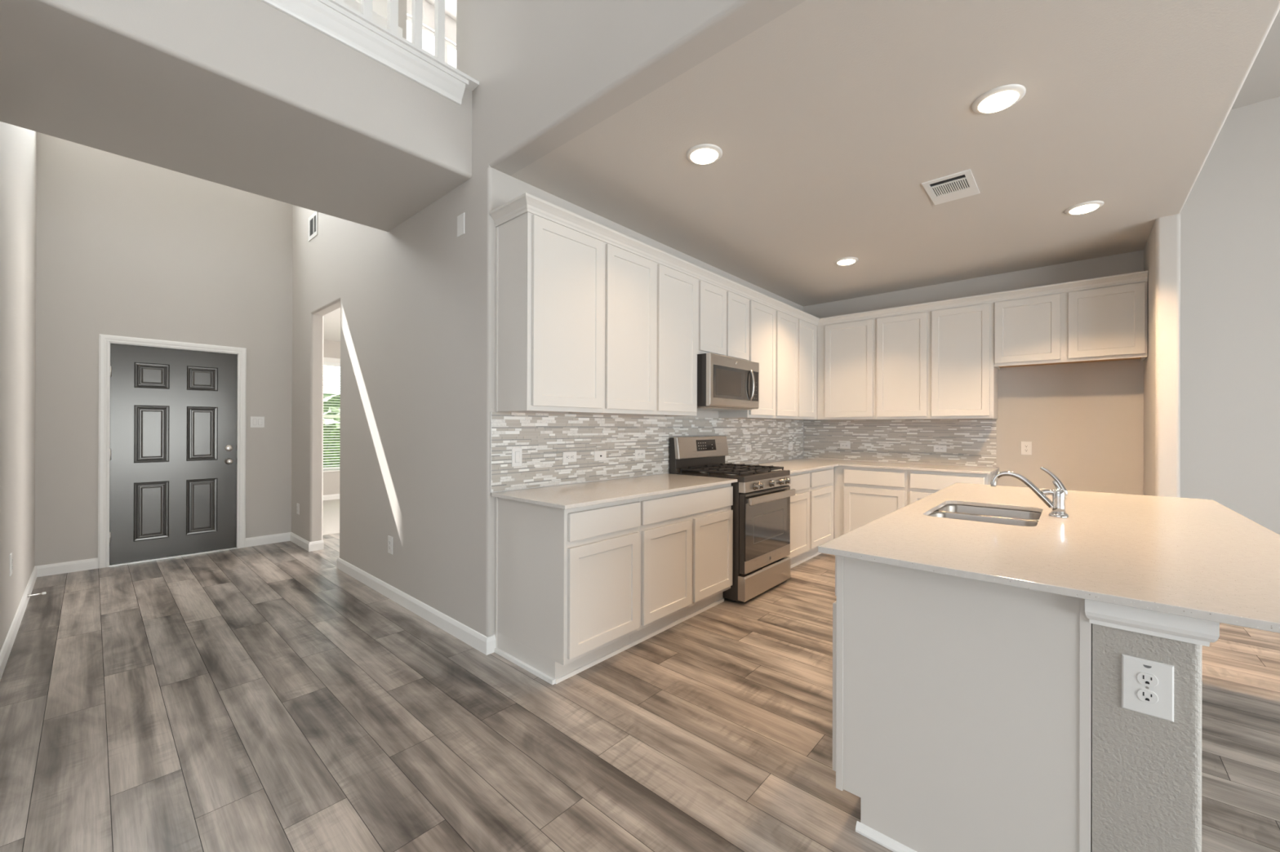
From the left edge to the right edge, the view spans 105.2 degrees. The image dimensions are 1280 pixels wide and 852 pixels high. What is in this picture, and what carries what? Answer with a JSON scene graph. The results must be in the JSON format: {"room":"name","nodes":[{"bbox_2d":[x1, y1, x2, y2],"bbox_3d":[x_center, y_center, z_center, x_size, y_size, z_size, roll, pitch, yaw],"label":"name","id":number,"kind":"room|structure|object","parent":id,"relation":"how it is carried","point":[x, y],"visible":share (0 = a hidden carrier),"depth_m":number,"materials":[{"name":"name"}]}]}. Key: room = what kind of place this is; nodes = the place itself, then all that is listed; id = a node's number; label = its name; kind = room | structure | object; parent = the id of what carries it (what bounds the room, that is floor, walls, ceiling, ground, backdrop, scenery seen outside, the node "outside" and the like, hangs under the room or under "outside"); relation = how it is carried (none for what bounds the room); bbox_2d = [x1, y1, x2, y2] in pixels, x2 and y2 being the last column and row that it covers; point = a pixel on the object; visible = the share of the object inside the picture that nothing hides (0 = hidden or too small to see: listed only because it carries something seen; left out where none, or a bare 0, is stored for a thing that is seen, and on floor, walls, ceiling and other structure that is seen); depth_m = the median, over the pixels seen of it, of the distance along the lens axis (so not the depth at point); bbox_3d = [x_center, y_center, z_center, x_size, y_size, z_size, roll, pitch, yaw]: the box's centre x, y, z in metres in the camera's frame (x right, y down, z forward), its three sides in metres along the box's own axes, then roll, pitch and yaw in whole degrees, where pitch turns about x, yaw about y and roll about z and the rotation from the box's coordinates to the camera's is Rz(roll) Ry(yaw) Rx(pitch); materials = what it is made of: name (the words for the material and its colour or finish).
{"room":"kitchen","nodes":[
{"label":"kitchen","id":0,"kind":"room"},
{"bbox_2d":[0,121,36,652],"bbox_3d":[-3.748,-1.590,2.844,4.020,5.750,0.120,0,0,42],"label":"wall","id":1,"kind":"structure","parent":0,"point":[18,144],"depth_m":3.10,"materials":[{"name":"grey paint"}]},
{"bbox_2d":[9,552,13,576],"bbox_3d":[-3.706,0.815,2.882,0.080,0.125,0.008,0,0,42],"label":"wall outlet","id":2,"kind":"object","parent":1,"relation":"attached to","point":[11,554],"visible":1,"depth_m":2.86,"materials":[{"name":"white plastic"}]},
{"bbox_2d":[27,591,46,597],"bbox_3d":[-4.374,1.222,3.546,0.024,0.024,0.085,0,0,42],"label":"door stop","id":3,"kind":"object","parent":1,"relation":"attached to","point":[44,593],"visible":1,"depth_m":3.55,"materials":[{"name":"white metal"}]},
{"bbox_2d":[0,557,97,680],"bbox_3d":[-3.554,1.238,2.979,3.900,0.095,0.359,0,0,42],"label":"baseboard","id":4,"kind":"structure","parent":1,"relation":"attached to","point":[42,571],"depth_m":3.82,"materials":[{"name":"white wood"}]},
{"bbox_2d":[34,131,293,566],"bbox_3d":[-4.561,-1.490,4.864,0.120,5.950,2.056,0,0,42],"label":"wall","id":5,"kind":"structure","parent":0,"point":[126,246],"depth_m":4.59,"materials":[{"name":"grey paint"}]},
{"bbox_2d":[97,333,246,568],"bbox_3d":[-4.531,0.229,4.797,0.018,2.113,1.049,0,0,42],"label":"trim","id":6,"kind":"structure","parent":5,"relation":"attached to","point":[104,340],"depth_m":4.46,"materials":[{"name":"white"}]},
{"bbox_2d":[108,342,238,567],"bbox_3d":[-4.562,0.269,4.824,0.177,2.072,0.935,0,0,42],"label":"door","id":7,"kind":"structure","parent":5,"relation":"in","point":[173,412],"depth_m":4.78,"materials":[{"name":"dark gray paint"},{"name":"satin nickel hardware"}]},
{"bbox_2d":[250,416,264,427],"bbox_3d":[-4.118,-0.043,5.265,0.011,0.118,0.123,0,0,42],"label":"light switch","id":8,"kind":"object","parent":5,"relation":"attached to","point":[255,421],"visible":1,"depth_m":5.26,"materials":[{"name":"white plastic"}]},
{"bbox_2d":[323,339,340,495],"bbox_3d":[-5.025,-0.022,8.977,0.120,2.922,3.720,0,0,42],"label":"wall","id":9,"kind":"structure","parent":0,"point":[331,348],"depth_m":8.51,"materials":[{"name":"grey paint"}]},
{"bbox_2d":[323,493,339,500],"bbox_3d":[-4.979,1.241,8.931,0.014,0.095,3.480,0,0,42],"label":"baseboard","id":10,"kind":"structure","parent":9,"relation":"attached to","point":[336,496],"depth_m":8.50,"materials":[{"name":"white wood"}]},
{"bbox_2d":[323,357,340,472],"bbox_3d":[-4.998,-0.194,8.954,0.110,1.975,1.620,0,0,42],"label":"window","id":11,"kind":"structure","parent":9,"relation":"in","point":[325,359],"depth_m":8.50,"materials":[{"name":"white"}]},
{"bbox_2d":[323,361,340,469],"bbox_3d":[-4.951,-0.178,8.912,0.053,1.845,1.480,0,0,42],"label":"window blind","id":12,"kind":"object","parent":11,"relation":"attached to","point":[325,363],"visible":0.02,"depth_m":8.47,"materials":[{"name":"white plastic"}]},
{"bbox_2d":[344,0,402,36],"bbox_3d":[-2.479,-2.529,3.072,0.060,1.067,1.899,0,0,42],"label":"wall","id":13,"kind":"structure","parent":0,"point":[353,4],"depth_m":3.61,"materials":[{"name":"white paint"}]},
{"bbox_2d":[406,0,456,45],"bbox_3d":[-1.555,-3.214,5.994,0.120,2.480,3.580,0,0,42],"label":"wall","id":14,"kind":"structure","parent":0,"point":[428,9],"depth_m":5.18,"materials":[{"name":"white paint"}]},
{"bbox_2d":[406,15,456,62],"bbox_3d":[-1.930,-3.456,5.566,0.050,1.500,1.880,0,0,42],"label":"window","id":15,"kind":"structure","parent":14,"relation":"in","point":[425,31],"depth_m":5.25,"materials":[{"name":"white glass"}]},
{"bbox_2d":[406,0,456,67],"bbox_3d":[-0.394,-4.516,1.108,11.330,0.120,9.340,0,0,42],"label":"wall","id":16,"kind":"structure","parent":0,"point":[428,43],"depth_m":5.61,"materials":[{"name":"white paint"}]},
{"bbox_2d":[291,0,805,542],"bbox_3d":[0.312,-1.578,1.833,11.190,5.750,0.140,0,0,42],"label":"wall","id":17,"kind":"structure","parent":0,"point":[548,73],"depth_m":2.57,"materials":[{"name":"grey paint"}]},
{"bbox_2d":[244,532,324,551],"bbox_3d":[-3.723,1.241,5.269,0.886,0.095,0.364,0,0,12],"label":"baseboard","id":18,"kind":"structure","parent":17,"relation":"attached to","point":[304,544],"depth_m":5.26,"materials":[{"name":"white wood"}]},
{"bbox_2d":[296,503,299,515],"bbox_3d":[-3.718,0.900,5.312,0.080,0.115,0.008,0,0,42],"label":"wall outlet","id":19,"kind":"object","parent":17,"relation":"attached to","point":[297,504],"visible":1,"depth_m":5.29,"materials":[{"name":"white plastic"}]},
{"bbox_2d":[308,211,317,241],"bbox_3d":[-3.332,-2.038,4.983,0.295,0.245,0.007,0,0,42],"label":"air vent","id":20,"kind":"object","parent":17,"relation":"in","point":[313,220],"visible":1,"depth_m":4.97,"materials":[{"name":"white plastic"}]},
{"bbox_2d":[260,0,479,105],"bbox_3d":[-1.591,-1.943,2.220,0.132,0.139,1.814,0,0,42],"label":"trim","id":21,"kind":"structure","parent":17,"relation":"attached to","point":[335,19],"depth_m":2.48,"materials":[{"name":"white wood"}]},
{"bbox_2d":[339,0,444,61],"bbox_3d":[-1.625,-2.527,2.252,0.060,1.067,1.812,0,0,42],"label":"railing","id":22,"kind":"object","parent":21,"relation":"on","point":[366,5],"visible":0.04,"depth_m":2.69,"materials":[{"name":"white wood"}]},
{"bbox_2d":[387,535,392,554],"bbox_3d":[-1.877,0.894,3.673,0.080,0.130,0.008,0,0,42],"label":"wall outlet","id":23,"kind":"object","parent":17,"relation":"attached to","point":[389,538],"visible":1,"depth_m":3.67,"materials":[{"name":"white plastic"}]},
{"bbox_2d":[336,557,496,655],"bbox_3d":[-1.767,1.245,3.651,2.533,0.095,0.134,0,0,42],"label":"baseboard","id":24,"kind":"structure","parent":17,"relation":"attached to","point":[483,644],"depth_m":3.27,"materials":[{"name":"white wood"}]},
{"bbox_2d":[457,212,464,237],"bbox_3d":[-1.094,-1.229,2.986,0.085,0.128,0.006,0,0,42],"label":"door chime","id":25,"kind":"object","parent":17,"relation":"attached to","point":[460,219],"visible":1,"depth_m":2.98,"materials":[{"name":"white plastic"}]},
{"bbox_2d":[339,167,803,636],"bbox_3d":[-0.369,-0.087,5.217,2.505,2.772,4.297,0,0,42],"label":"wall","id":26,"kind":"structure","parent":0,"point":[418,301],"depth_m":3.30,"materials":[{"name":"grey paint"}]},
{"bbox_2d":[495,211,603,413],"bbox_3d":[-0.522,-0.621,2.914,0.322,1.078,0.563,0,0,42],"label":"upper cabinet","id":27,"kind":"object","parent":26,"relation":"attached to","point":[549,274],"visible":0.86,"depth_m":2.75,"materials":[{"name":"white painted wood"}]},
{"bbox_2d":[489,192,1148,326],"bbox_3d":[1.550,-1.174,3.296,2.908,0.074,3.968,0,0,42],"label":"crown molding","id":28,"kind":"structure","parent":27,"relation":"attached to","point":[525,202],"depth_m":3.90,"materials":[{"name":"white wood"}]},
{"bbox_2d":[582,241,697,416],"bbox_3d":[0.001,-0.619,3.502,0.322,1.078,1.009,0,0,42],"label":"upper cabinet","id":29,"kind":"object","parent":26,"relation":"attached to","point":[650,308],"visible":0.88,"depth_m":3.32,"materials":[{"name":"white painted wood"}]},
{"bbox_2d":[489,411,803,493],"bbox_3d":[0.570,0.155,4.380,0.010,0.461,4.272,0,0,42],"label":"backsplash","id":30,"kind":"structure","parent":26,"relation":"attached to","point":[543,437],"depth_m":3.48,"materials":[{"name":"grey tile"}]},
{"bbox_2d":[511,447,522,466],"bbox_3d":[-0.729,0.185,2.908,0.011,0.115,0.070,0,0,42],"label":"light switch","id":31,"kind":"object","parent":30,"relation":"attached to","point":[517,452],"visible":1,"depth_m":2.90,"materials":[{"name":"white plastic"}]},
{"bbox_2d":[562,451,576,462],"bbox_3d":[-0.460,0.204,3.212,0.008,0.070,0.115,0,0,42],"label":"wall outlet","id":32,"kind":"object","parent":30,"relation":"attached to","point":[567,457],"visible":1,"depth_m":3.21,"materials":[{"name":"white plastic"}]},
{"bbox_2d":[594,450,606,461],"bbox_3d":[-0.275,0.209,3.417,0.012,0.070,0.115,0,0,42],"label":"outlet","id":33,"kind":"object","parent":30,"relation":"attached to","point":[601,455],"visible":1,"depth_m":3.42,"materials":[{"name":"white plastic"}]},
{"bbox_2d":[635,449,644,459],"bbox_3d":[0.003,0.215,3.731,0.008,0.070,0.115,0,0,42],"label":"wall outlet","id":34,"kind":"object","parent":30,"relation":"attached to","point":[639,454],"visible":1,"depth_m":3.72,"materials":[{"name":"white plastic"}]},
{"bbox_2d":[745,444,751,452],"bbox_3d":[1.100,0.229,4.963,0.008,0.070,0.115,0,0,42],"label":"wall outlet","id":35,"kind":"object","parent":30,"relation":"attached to","point":[748,447],"visible":1,"depth_m":4.96,"materials":[{"name":"white plastic"}]},
{"bbox_2d":[788,444,792,449],"bbox_3d":[1.758,0.242,5.703,0.008,0.070,0.115,0,0,42],"label":"wall outlet","id":36,"kind":"object","parent":30,"relation":"attached to","point":[790,446],"visible":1,"depth_m":5.70,"materials":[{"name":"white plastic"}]},
{"bbox_2d":[697,279,749,360],"bbox_3d":[0.598,-0.856,4.171,0.322,0.598,0.782,0,0,42],"label":"upper cabinet","id":37,"kind":"object","parent":26,"relation":"attached to","point":[722,315],"visible":0.66,"depth_m":4.02,"materials":[{"name":"white wood"}]},
{"bbox_2d":[697,352,759,410],"bbox_3d":[0.651,-0.346,4.120,0.452,0.417,0.770,0,0,42],"label":"microwave","id":38,"kind":"object","parent":37,"relation":"attached to","point":[724,383],"visible":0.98,"depth_m":3.90,"materials":[{"name":"grey metal"}]},
{"bbox_2d":[719,299,798,419],"bbox_3d":[1.201,-0.613,4.849,0.322,1.078,1.031,0,0,42],"label":"upper cabinet","id":39,"kind":"object","parent":26,"relation":"attached to","point":[773,333],"visible":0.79,"depth_m":4.70,"materials":[{"name":"white wood"}]},
{"bbox_2d":[791,319,817,420],"bbox_3d":[1.723,-0.611,5.435,0.322,1.078,0.538,0,0,42],"label":"upper cabinet","id":40,"kind":"object","parent":26,"relation":"attached to","point":[807,332],"visible":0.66,"depth_m":5.31,"materials":[{"name":"white wood"}]},
{"bbox_2d":[0,498,1279,851],"bbox_3d":[-1.331,1.364,2.385,14.170,0.156,9.797,0,0,42],"label":"floor","id":41,"kind":"structure","parent":0,"point":[265,698],"depth_m":2.10,"materials":[{"name":"wood"}]},
{"bbox_2d":[493,497,640,684],"bbox_3d":[-0.416,0.849,2.807,0.627,0.891,0.572,0,0,42],"label":"base cabinet","id":42,"kind":"object","parent":41,"relation":"on","point":[566,581],"visible":0.9,"depth_m":2.59,"materials":[{"name":"white wood"}]},
{"bbox_2d":[630,483,733,647],"bbox_3d":[0.111,0.852,3.400,0.627,0.891,1.012,0,0,42],"label":"base cabinet","id":43,"kind":"object","parent":41,"relation":"on","point":[686,537],"visible":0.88,"depth_m":3.13,"materials":[{"name":"white wood"}]},
{"bbox_2d":[491,473,737,509],"bbox_3d":[-0.069,0.393,3.163,0.651,0.020,1.607,0,0,42],"label":"countertop","id":44,"kind":"structure","parent":43,"relation":"on","point":[593,493],"depth_m":2.92,"materials":[{"name":"stone"}]},
{"bbox_2d":[669,435,795,602],"bbox_3d":[0.765,0.696,4.018,0.742,1.210,0.760,0,0,42],"label":"gas range","id":45,"kind":"object","parent":41,"relation":"on","point":[761,507],"visible":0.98,"depth_m":3.79,"materials":[{"name":"grey metal"}]},
{"bbox_2d":[675,470,790,482],"bbox_3d":[0.770,0.390,4.015,0.627,0.046,0.760,0,0,42],"label":"cooktop","id":46,"kind":"object","parent":45,"relation":"in","point":[760,476],"depth_m":3.78,"materials":[{"name":"grey metal"}]},
{"bbox_2d":[786,471,809,568],"bbox_3d":[1.170,0.857,4.588,0.627,0.891,0.609,0,0,42],"label":"base cabinet","id":47,"kind":"object","parent":41,"relation":"on","point":[800,482],"visible":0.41,"depth_m":4.45,"materials":[{"name":"white wood"}]},
{"bbox_2d":[750,458,999,474],"bbox_3d":[2.091,0.402,4.623,1.935,0.020,1.882,0,0,42],"label":"countertop","id":48,"kind":"structure","parent":47,"relation":"on","point":[797,465],"depth_m":4.83,"materials":[{"name":"stone"}]},
{"bbox_2d":[801,466,834,562],"bbox_3d":[1.591,0.859,5.061,0.627,0.891,0.655,0,0,42],"label":"base cabinet","id":49,"kind":"object","parent":41,"relation":"on","point":[821,489],"visible":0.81,"depth_m":4.82,"materials":[{"name":"white wood"}]},
{"bbox_2d":[834,466,907,538],"bbox_3d":[2.489,0.862,5.107,0.690,0.891,0.647,0,0,42],"label":"base cabinet","id":50,"kind":"object","parent":41,"relation":"on","point":[862,495],"visible":0.47,"depth_m":4.90,"materials":[{"name":"white wood"}]},
{"bbox_2d":[907,470,995,505],"bbox_3d":[2.980,0.863,4.670,0.622,0.891,0.647,0,0,42],"label":"base cabinet","id":51,"kind":"object","parent":41,"relation":"on","point":[921,484],"visible":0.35,"depth_m":4.50,"materials":[{"name":"white wood"}]},
{"bbox_2d":[832,510,1091,851],"bbox_3d":[1.621,0.855,2.257,0.640,0.891,2.275,0,0,42],"label":"base cabinet","id":52,"kind":"object","parent":41,"relation":"on","point":[962,707],"visible":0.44,"depth_m":1.39,"materials":[{"name":"white painted wood"}]},
{"bbox_2d":[817,483,1279,633],"bbox_3d":[1.808,0.398,2.081,1.160,0.020,2.428,0,0,42],"label":"countertop","id":53,"kind":"structure","parent":52,"relation":"on","point":[1196,558],"depth_m":1.53,"materials":[{"name":"stone"}]},
{"bbox_2d":[927,504,1041,526],"bbox_3d":[1.563,0.506,2.217,0.416,0.194,0.638,0,0,42],"label":"sink","id":54,"kind":"object","parent":53,"relation":"in","point":[976,513],"visible":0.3,"depth_m":2.34,"materials":[{"name":"silver metal"}]},
{"bbox_2d":[990,466,1068,518],"bbox_3d":[1.709,0.281,2.155,0.272,0.213,0.066,0,0,42],"label":"faucet","id":55,"kind":"object","parent":53,"relation":"on","point":[1060,493],"visible":1,"depth_m":2.09,"materials":[{"name":"silver metal"}]},
{"bbox_2d":[0,0,1279,342],"bbox_3d":[-1.622,-1.741,5.124,10.323,0.528,6.113,0,0,42],"label":"ceiling","id":56,"kind":"structure","parent":0,"point":[828,120],"depth_m":2.44,"materials":[{"name":"grey paint"}]},
{"bbox_2d":[685,143,722,164],"bbox_3d":[0.348,-1.461,2.650,0.196,0.026,0.196,0,0,42],"label":"recessed light","id":57,"kind":"object","parent":56,"relation":"in","point":[704,153],"visible":1,"depth_m":2.62,"materials":[{"name":"white plastic"}]},
{"bbox_2d":[834,257,857,265],"bbox_3d":[1.830,-1.454,4.339,0.196,0.026,0.196,0,0,42],"label":"recessed light","id":58,"kind":"object","parent":56,"relation":"in","point":[846,260],"visible":1,"depth_m":4.30,"materials":[{"name":"white"}]},
{"bbox_2d":[921,168,979,204],"bbox_3d":[1.918,-1.465,3.013,0.245,0.007,0.372,0,0,42],"label":"ceiling vent","id":59,"kind":"object","parent":56,"relation":"in","point":[961,184],"visible":1,"depth_m":3.00,"materials":[{"name":"white plastic"}]},
{"bbox_2d":[971,84,1026,114],"bbox_3d":[1.611,-1.458,2.200,0.196,0.026,0.196,0,0,42],"label":"recessed light","id":60,"kind":"object","parent":56,"relation":"in","point":[1000,98],"visible":1,"depth_m":2.17,"materials":[{"name":"white plastic"}]},
{"bbox_2d":[1064,200,1103,214],"bbox_3d":[2.973,-1.452,3.274,0.196,0.026,0.196,0,0,42],"label":"recessed light","id":61,"kind":"object","parent":56,"relation":"in","point":[1087,206],"visible":1,"depth_m":3.24,"materials":[{"name":"white plastic"}]},
{"bbox_2d":[802,96,1279,534],"bbox_3d":[4.643,-0.604,3.713,7.220,3.835,0.120,0,0,42],"label":"wall","id":62,"kind":"structure","parent":0,"point":[1083,422],"depth_m":3.84,"materials":[{"name":"grey paint"}]},
{"bbox_2d":[817,318,875,420],"bbox_3d":[2.340,-0.609,5.451,0.615,1.078,0.342,0,0,42],"label":"upper cabinet","id":63,"kind":"object","parent":62,"relation":"attached to","point":[846,351],"visible":0.94,"depth_m":5.31,"materials":[{"name":"white painted wood"}]},
{"bbox_2d":[803,419,996,466],"bbox_3d":[2.714,0.164,5.339,1.912,0.461,0.010,0,0,42],"label":"backsplash","id":64,"kind":"structure","parent":62,"relation":"attached to","point":[968,442],"depth_m":5.22,"materials":[{"name":"grey tile"}]},
{"bbox_2d":[840,442,850,448],"bbox_3d":[2.365,0.227,5.640,0.115,0.070,0.008,0,0,42],"label":"wall outlet","id":65,"kind":"object","parent":64,"relation":"attached to","point":[842,445],"visible":1,"depth_m":5.64,"materials":[{"name":"white plastic"}]},
{"bbox_2d":[933,444,946,452],"bbox_3d":[3.072,0.232,5.010,0.115,0.070,0.008,0,0,42],"label":"wall outlet","id":66,"kind":"object","parent":64,"relation":"attached to","point":[937,448],"visible":1,"depth_m":5.01,"materials":[{"name":"white plastic"}]},
{"bbox_2d":[875,302,997,419],"bbox_3d":[2.948,-0.608,4.909,1.013,1.078,0.342,0,0,42],"label":"upper cabinet","id":67,"kind":"object","parent":62,"relation":"attached to","point":[940,363],"visible":0.98,"depth_m":4.74,"materials":[{"name":"white painted wood"}]},
{"bbox_2d":[1021,441,1031,455],"bbox_3d":[3.598,0.207,4.553,0.080,0.125,0.008,0,0,42],"label":"wall outlet","id":68,"kind":"object","parent":62,"relation":"attached to","point":[1026,446],"visible":1,"depth_m":4.55,"materials":[{"name":"white plastic"}]},
{"bbox_2d":[994,281,1147,369],"bbox_3d":[3.692,-0.843,4.248,0.974,0.605,0.342,0,0,42],"label":"upper cabinet","id":69,"kind":"object","parent":62,"relation":"attached to","point":[1108,323],"visible":1,"depth_m":4.08,"materials":[{"name":"white painted wood"}]},
{"bbox_2d":[1090,623,1202,851],"bbox_3d":[1.933,0.856,1.988,0.181,0.892,2.258,0,0,42],"label":"wall","id":70,"kind":"structure","parent":0,"point":[1146,770],"depth_m":1.15,"materials":[{"name":"grey paint"}]},
{"bbox_2d":[1121,653,1173,722],"bbox_3d":[1.182,0.610,1.140,0.085,0.128,0.008,0,0,42],"label":"wall outlet","id":71,"kind":"object","parent":70,"relation":"attached to","point":[1147,686],"visible":1,"depth_m":1.14,"materials":[{"name":"white plastic"}]},
{"bbox_2d":[1137,688,1158,704],"bbox_3d":[1.181,0.629,1.138,0.034,0.028,0.003,0,0,42],"label":"receptacle","id":72,"kind":"object","parent":71,"relation":"attached to","point":[1144,696],"depth_m":1.14,"materials":[{"name":"white plastic"}]},
{"bbox_2d":[1137,672,1158,687],"bbox_3d":[1.181,0.590,1.138,0.034,0.028,0.003,0,0,42],"label":"receptacle","id":73,"kind":"object","parent":71,"relation":"attached to","point":[1144,679],"depth_m":1.14,"materials":[{"name":"white plastic"}]},
{"bbox_2d":[1084,599,1219,647],"bbox_3d":[1.924,0.449,1.974,0.213,0.076,2.294,0,0,42],"label":"trim","id":74,"kind":"structure","parent":70,"relation":"attached to","point":[1173,627],"depth_m":1.11,"materials":[{"name":"white wood"}]},
{"bbox_2d":[1143,213,1180,497],"bbox_3d":[3.943,-0.075,3.705,0.119,2.772,0.820,0,0,42],"label":"wall","id":75,"kind":"structure","parent":0,"point":[1162,251],"depth_m":3.41,"materials":[{"name":"grey paint"}]},
{"bbox_2d":[1231,9,1279,109],"bbox_3d":[4.392,-2.476,1.147,4.187,0.100,4.257,0,0,42],"label":"ceiling","id":76,"kind":"structure","parent":0,"point":[1262,82],"depth_m":3.38,"materials":[{"name":"grey paint"}]},
{"label":"outside","id":77,"kind":"structure","parent":0,"visible":0},
{"bbox_3d":[-15.433,1.727,25.794,37.630,0.300,65.000,0,0,42],"label":"ground","id":78,"kind":"structure","parent":77,"visible":0},
{"bbox_2d":[323,413,340,467],"bbox_3d":[-7.244,0.754,11.593,1.478,2.218,2.904,0,0,42],"label":"bush","id":79,"kind":"object","parent":78,"relation":"on","point":[324,419],"visible":0.06,"depth_m":11.03,"materials":[{"name":"green plant"}]},
{"bbox_2d":[323,365,340,398],"bbox_3d":[-15.124,-0.851,22.851,7.200,4.950,16.000,0,0,42],"label":"house","id":80,"kind":"structure","parent":78,"relation":"on","point":[331,367],"depth_m":21.17,"materials":[{"name":"grey"}]},
{"bbox_2d":[323,394,340,414],"bbox_3d":[-9.488,0.452,14.984,4.383,2.898,2.711,0,0,-30],"label":"bush","id":81,"kind":"object","parent":78,"relation":"on","point":[335,397],"visible":0.02,"depth_m":14.68,"materials":[{"name":"green plant"}]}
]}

